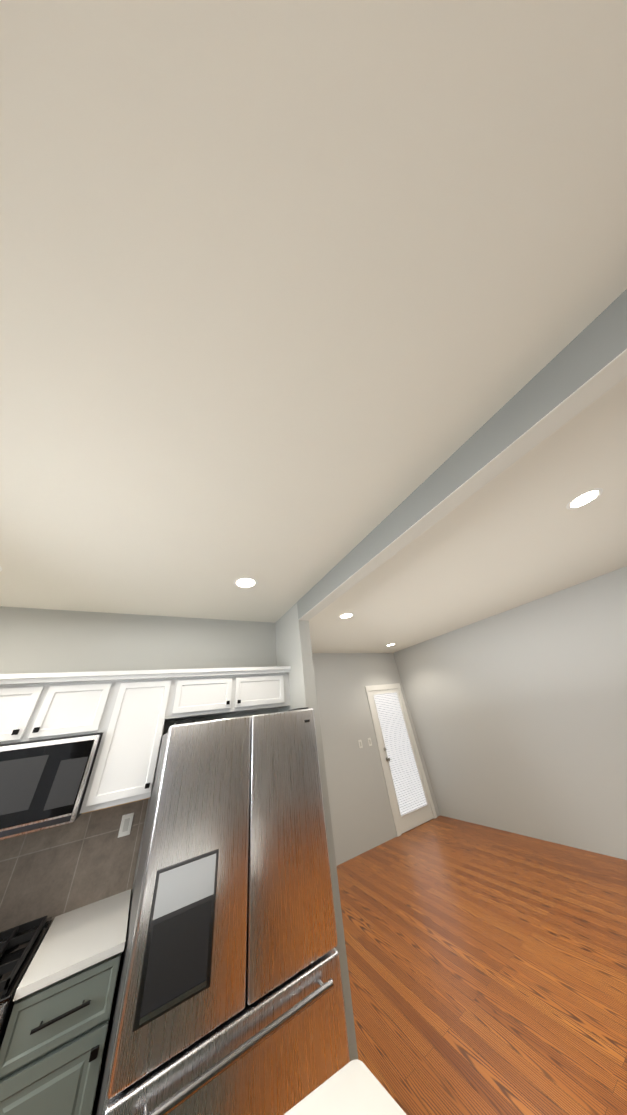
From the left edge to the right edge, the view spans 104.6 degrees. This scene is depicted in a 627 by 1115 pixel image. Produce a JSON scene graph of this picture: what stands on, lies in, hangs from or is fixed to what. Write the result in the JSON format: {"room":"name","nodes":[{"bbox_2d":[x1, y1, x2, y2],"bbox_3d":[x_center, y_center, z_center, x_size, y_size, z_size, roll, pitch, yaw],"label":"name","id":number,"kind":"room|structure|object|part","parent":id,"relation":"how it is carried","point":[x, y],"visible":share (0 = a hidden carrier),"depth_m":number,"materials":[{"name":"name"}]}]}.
{"room":"kitchen","nodes":[
{"label":"kitchen","id":0,"kind":"room"},
{"bbox_2d":[0,606,277,1114],"bbox_3d":[-1.746,1.786,1.752,3.435,2.850,0.100,12,-38,-27],"label":"wall","id":1,"kind":"structure","parent":0,"point":[33,640],"depth_m":2.35,"materials":[{"name":"grey paint"}]},
{"bbox_2d":[0,674,119,743],"bbox_3d":[-1.968,1.125,1.782,0.800,0.368,0.342,12,-38,-27],"label":"upper cabinet","id":2,"kind":"object","parent":1,"relation":"attached to","point":[57,705],"depth_m":1.71,"materials":[{"name":"white wood"}]},
{"bbox_3d":[-1.907,1.118,1.552,0.028,0.028,0.012,12,-38,-27],"label":"door knob","id":3,"kind":"part","parent":2,"relation":"part of","materials":[{"name":"black metal"}]},
{"bbox_3d":[-2.061,1.017,1.569,0.348,0.302,0.020,12,-38,-27],"label":"door","id":4,"kind":"part","parent":2,"relation":"part of","materials":[{"name":"white wood"}]},
{"bbox_3d":[-1.824,1.135,1.595,0.028,0.028,0.012,12,-38,-27],"label":"door knob","id":5,"kind":"part","parent":2,"relation":"part of","materials":[{"name":"black metal"}]},
{"bbox_2d":[0,733,102,839],"bbox_3d":[-1.902,1.446,1.539,0.777,0.443,0.398,12,-38,-27],"label":"microwave","id":6,"kind":"object","parent":2,"relation":"attached to","point":[44,784],"visible":1,"depth_m":1.48,"materials":[{"name":"grey metal"}]},
{"bbox_3d":[-1.725,1.087,1.746,0.353,0.302,0.020,12,-38,-27],"label":"door","id":7,"kind":"part","parent":2,"relation":"part of","materials":[{"name":"white wood"}]},
{"bbox_2d":[0,799,148,931],"bbox_3d":[-2.224,1.882,1.274,2.200,0.560,0.006,12,-38,-27],"label":"backsplash","id":8,"kind":"structure","parent":1,"relation":"attached to","point":[82,860],"depth_m":1.59,"materials":[{"name":"tile"}]},
{"bbox_2d":[118,812,133,837],"bbox_3d":[-1.376,1.964,1.782,0.072,0.115,0.009,12,-38,-27],"label":"electrical outlet","id":9,"kind":"object","parent":8,"relation":"attached to","point":[125,825],"visible":1,"depth_m":1.78,"materials":[{"name":"white plastic"}]},
{"bbox_2d":[79,670,175,813],"bbox_3d":[-1.428,1.404,1.937,0.382,0.788,0.342,12,-38,-27],"label":"upper cabinet","id":10,"kind":"object","parent":1,"relation":"attached to","point":[127,714],"depth_m":1.78,"materials":[{"name":"white wood"}]},
{"bbox_3d":[-1.342,1.328,1.823,0.352,0.707,0.020,12,-38,-27],"label":"door","id":11,"kind":"part","parent":10,"relation":"part of","materials":[{"name":"white wood"}]},
{"bbox_3d":[-1.161,1.595,1.695,0.028,0.028,0.012,12,-38,-27],"label":"door knob","id":12,"kind":"part","parent":10,"relation":"part of","materials":[{"name":"black metal"}]},
{"bbox_2d":[168,670,235,720],"bbox_3d":[-1.060,1.296,2.273,0.528,0.328,0.342,12,-38,-27],"label":"upper cabinet","id":13,"kind":"object","parent":1,"relation":"attached to","point":[195,693],"depth_m":2.16,"materials":[{"name":"white wood"}]},
{"bbox_3d":[-0.971,1.220,2.161,0.464,0.247,0.020,12,-38,-27],"label":"door","id":14,"kind":"part","parent":13,"relation":"part of","materials":[{"name":"white wood"}]},
{"bbox_2d":[236,670,289,712],"bbox_3d":[-0.579,1.396,2.527,0.578,0.328,0.342,12,-38,-27],"label":"upper cabinet","id":15,"kind":"object","parent":1,"relation":"attached to","point":[256,690],"depth_m":2.41,"materials":[{"name":"white wood"}]},
{"bbox_3d":[-1.774,0.991,1.986,3.301,0.030,0.388,12,-38,-27],"label":"crown","id":16,"kind":"part","parent":15,"relation":"part of","materials":[{"name":"white wood"}]},
{"bbox_3d":[-1.776,1.021,1.977,3.301,0.028,0.368,12,-38,-27],"label":"crown","id":17,"kind":"part","parent":15,"relation":"part of","materials":[{"name":"white wood"}]},
{"bbox_3d":[-0.523,1.313,2.397,0.488,0.247,0.020,12,-38,-27],"label":"door","id":18,"kind":"part","parent":15,"relation":"part of","materials":[{"name":"white wood"}]},
{"bbox_2d":[0,0,626,652],"bbox_3d":[0.886,-0.517,1.564,7.216,0.100,8.450,12,-38,-27],"label":"ceiling","id":19,"kind":"structure","parent":0,"point":[300,300],"depth_m":0.78,"materials":[{"name":"white paint"}]},
{"bbox_2d":[234,577,257,587],"bbox_3d":[-0.631,0.237,2.259,0.216,0.002,0.216,12,-38,-27],"label":"recessed light","id":20,"kind":"object","parent":19,"relation":"in","point":[245,582],"visible":1,"depth_m":2.25,"materials":[{"name":"white paint"}]},
{"bbox_2d":[339,613,353,618],"bbox_3d":[0.453,0.805,3.344,0.216,0.002,0.216,12,-38,-27],"label":"recessed light","id":21,"kind":"object","parent":19,"relation":"in","point":[345,615],"visible":1,"depth_m":3.34,"materials":[{"name":"white paint"}]},
{"bbox_2d":[566,488,602,509],"bbox_3d":[2.050,-0.441,1.837,0.216,0.002,0.216,12,-38,-27],"label":"recessed light","id":22,"kind":"object","parent":19,"relation":"in","point":[584,498],"visible":1,"depth_m":1.83,"materials":[{"name":"white paint"}]},
{"bbox_2d":[275,603,357,1060],"bbox_3d":[-0.122,1.877,2.244,0.125,2.850,0.670,12,-38,-27],"label":"wall","id":23,"kind":"structure","parent":0,"point":[293,646],"depth_m":2.29,"materials":[{"name":"grey paint"}]},
{"bbox_2d":[312,653,439,865],"bbox_3d":[0.555,3.247,4.434,3.806,2.850,0.100,12,-38,-27],"label":"wall","id":24,"kind":"structure","parent":0,"point":[362,820],"depth_m":4.33,"materials":[{"name":"grey paint"}]},
{"bbox_2d":[365,683,436,836],"bbox_3d":[1.674,3.691,4.734,1.018,2.178,0.075,12,-38,-27],"label":"room door","id":25,"kind":"structure","parent":24,"relation":"in","point":[410,800],"depth_m":4.62,"materials":[{"name":"white paint"}]},
{"bbox_3d":[1.536,2.848,5.326,1.018,0.100,0.024,12,-38,-27],"label":"casing","id":26,"kind":"part","parent":25,"relation":"part of","materials":[{"name":"white paint"}]},
{"bbox_3d":[1.261,3.631,4.535,0.075,2.158,0.020,12,-38,-27],"label":"casing","id":27,"kind":"part","parent":25,"relation":"part of","materials":[{"name":"white paint"}]},
{"bbox_3d":[2.064,3.796,4.959,0.075,2.158,0.020,12,-38,-27],"label":"casing","id":28,"kind":"part","parent":25,"relation":"part of","materials":[{"name":"white paint"}]},
{"bbox_2d":[297,289,626,619],"bbox_3d":[1.317,-1.012,0.645,0.125,0.205,6.030,12,-38,-27],"label":"header beam","id":29,"kind":"structure","parent":0,"point":[593,347],"depth_m":1.15,"materials":[{"name":"grey paint"}]},
{"bbox_2d":[299,349,626,620],"bbox_3d":[1.330,-0.925,0.587,0.125,0.005,6.030,12,-38,-27],"label":"soffit","id":30,"kind":"structure","parent":29,"relation":"attached to","point":[606,378],"depth_m":1.17,"materials":[{"name":"white paint"}]},
{"bbox_2d":[336,815,626,1114],"bbox_3d":[1.244,1.915,-0.068,7.216,0.100,8.450,12,-38,-27],"label":"floor","id":31,"kind":"structure","parent":0,"point":[487,968],"depth_m":1.83,"materials":[{"name":"brown wood"}]},
{"bbox_2d":[0,915,51,1048],"bbox_3d":[-1.695,2.280,0.799,0.781,0.940,0.706,12,-38,-27],"label":"range","id":32,"kind":"object","parent":31,"relation":"on","point":[20,945],"visible":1,"depth_m":1.22,"materials":[{"name":"grey metal"}]},
{"bbox_3d":[-1.609,1.867,0.799,0.769,0.180,0.051,12,-38,-27],"label":"panel","id":33,"kind":"part","parent":32,"relation":"part of","materials":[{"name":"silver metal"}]},
{"bbox_2d":[0,952,121,1114],"bbox_3d":[-1.195,2.439,1.074,0.370,0.891,0.657,12,-38,-27],"label":"base cabinet","id":34,"kind":"object","parent":31,"relation":"on","point":[52,1048],"visible":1,"depth_m":1.02,"materials":[{"name":"grey wood"}]},
{"bbox_3d":[-1.150,1.971,1.022,0.009,0.009,0.029,12,-38,-27],"label":"drawer handle post","id":35,"kind":"part","parent":34,"relation":"part of","materials":[{"name":"black metal"}]},
{"bbox_3d":[-1.055,2.313,0.857,0.364,0.575,0.020,12,-38,-27],"label":"door","id":36,"kind":"part","parent":34,"relation":"part of","materials":[{"name":"grey wood"}]},
{"bbox_3d":[-1.083,1.976,1.043,0.190,0.011,0.010,12,-38,-27],"label":"drawer handle","id":37,"kind":"part","parent":34,"relation":"part of","materials":[{"name":"black metal"}]},
{"bbox_2d":[13,889,130,1000],"bbox_3d":[-1.255,2.065,1.337,0.380,0.027,0.636,12,-38,-27],"label":"countertop","id":38,"kind":"structure","parent":34,"relation":"on","point":[79,939],"depth_m":1.25,"materials":[{"name":"white stone"}]},
{"bbox_3d":[-1.031,1.996,1.085,0.009,0.009,0.029,12,-38,-27],"label":"drawer handle post","id":39,"kind":"part","parent":34,"relation":"part of","materials":[{"name":"black metal"}]},
{"bbox_3d":[-0.939,2.123,1.038,0.028,0.028,0.012,12,-38,-27],"label":"door knob","id":40,"kind":"part","parent":34,"relation":"part of","materials":[{"name":"black metal"}]},
{"bbox_2d":[93,707,349,1114],"bbox_3d":[-0.497,1.973,1.369,0.915,1.785,0.987,12,-38,-27],"label":"fridge","id":41,"kind":"object","parent":31,"relation":"on","point":[228,998],"visible":0.92,"depth_m":1.08,"materials":[{"name":"grey metal"}]},
{"bbox_3d":[-0.548,1.821,0.791,0.016,0.016,0.046,12,-38,-27],"label":"handle post","id":42,"kind":"part","parent":41,"relation":"part of","materials":[{"name":"silver metal"}]},
{"bbox_3d":[-0.555,1.558,1.026,0.260,0.375,0.014,12,-38,-27],"label":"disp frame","id":43,"kind":"part","parent":41,"relation":"part of","materials":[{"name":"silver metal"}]},
{"bbox_3d":[-0.564,1.422,1.210,0.454,1.015,0.125,12,-38,-27],"label":"door","id":44,"kind":"part","parent":41,"relation":"part of","materials":[{"name":"silver metal"}]},
{"bbox_3d":[-0.566,1.460,1.085,0.236,0.123,0.006,12,-38,-27],"label":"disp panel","id":45,"kind":"part","parent":41,"relation":"part of","materials":[{"name":"grey"}]},
{"bbox_3d":[-0.280,2.032,0.934,0.915,0.345,0.125,12,-38,-27],"label":"drawer","id":46,"kind":"part","parent":41,"relation":"part of","materials":[{"name":"silver metal"}]},
{"bbox_3d":[-0.244,1.869,0.930,0.755,0.024,0.024,12,-38,-27],"label":"handle","id":47,"kind":"part","parent":41,"relation":"part of","materials":[{"name":"silver metal"}]},
{"bbox_3d":[-0.163,1.504,1.421,0.454,1.015,0.125,12,-38,-27],"label":"door","id":48,"kind":"part","parent":41,"relation":"part of","materials":[{"name":"silver metal"}]},
{"bbox_3d":[0.039,1.942,1.101,0.016,0.016,0.046,12,-38,-27],"label":"handle post","id":49,"kind":"part","parent":41,"relation":"part of","materials":[{"name":"silver metal"}]},
{"bbox_2d":[284,1059,405,1114],"bbox_3d":[0.253,1.292,-0.291,1.049,0.920,1.776,12,-38,-27],"label":"kitchen island","id":50,"kind":"object","parent":31,"relation":"on","point":[354,1087],"visible":1,"depth_m":0.61,"materials":[{"name":"white stone"}]},
{"bbox_2d":[393,566,626,859],"bbox_3d":[4.161,1.338,2.381,0.100,2.850,8.250,12,-38,-27],"label":"wall","id":51,"kind":"structure","parent":0,"point":[519,715],"depth_m":3.57,"materials":[{"name":"grey paint"}]}
]}

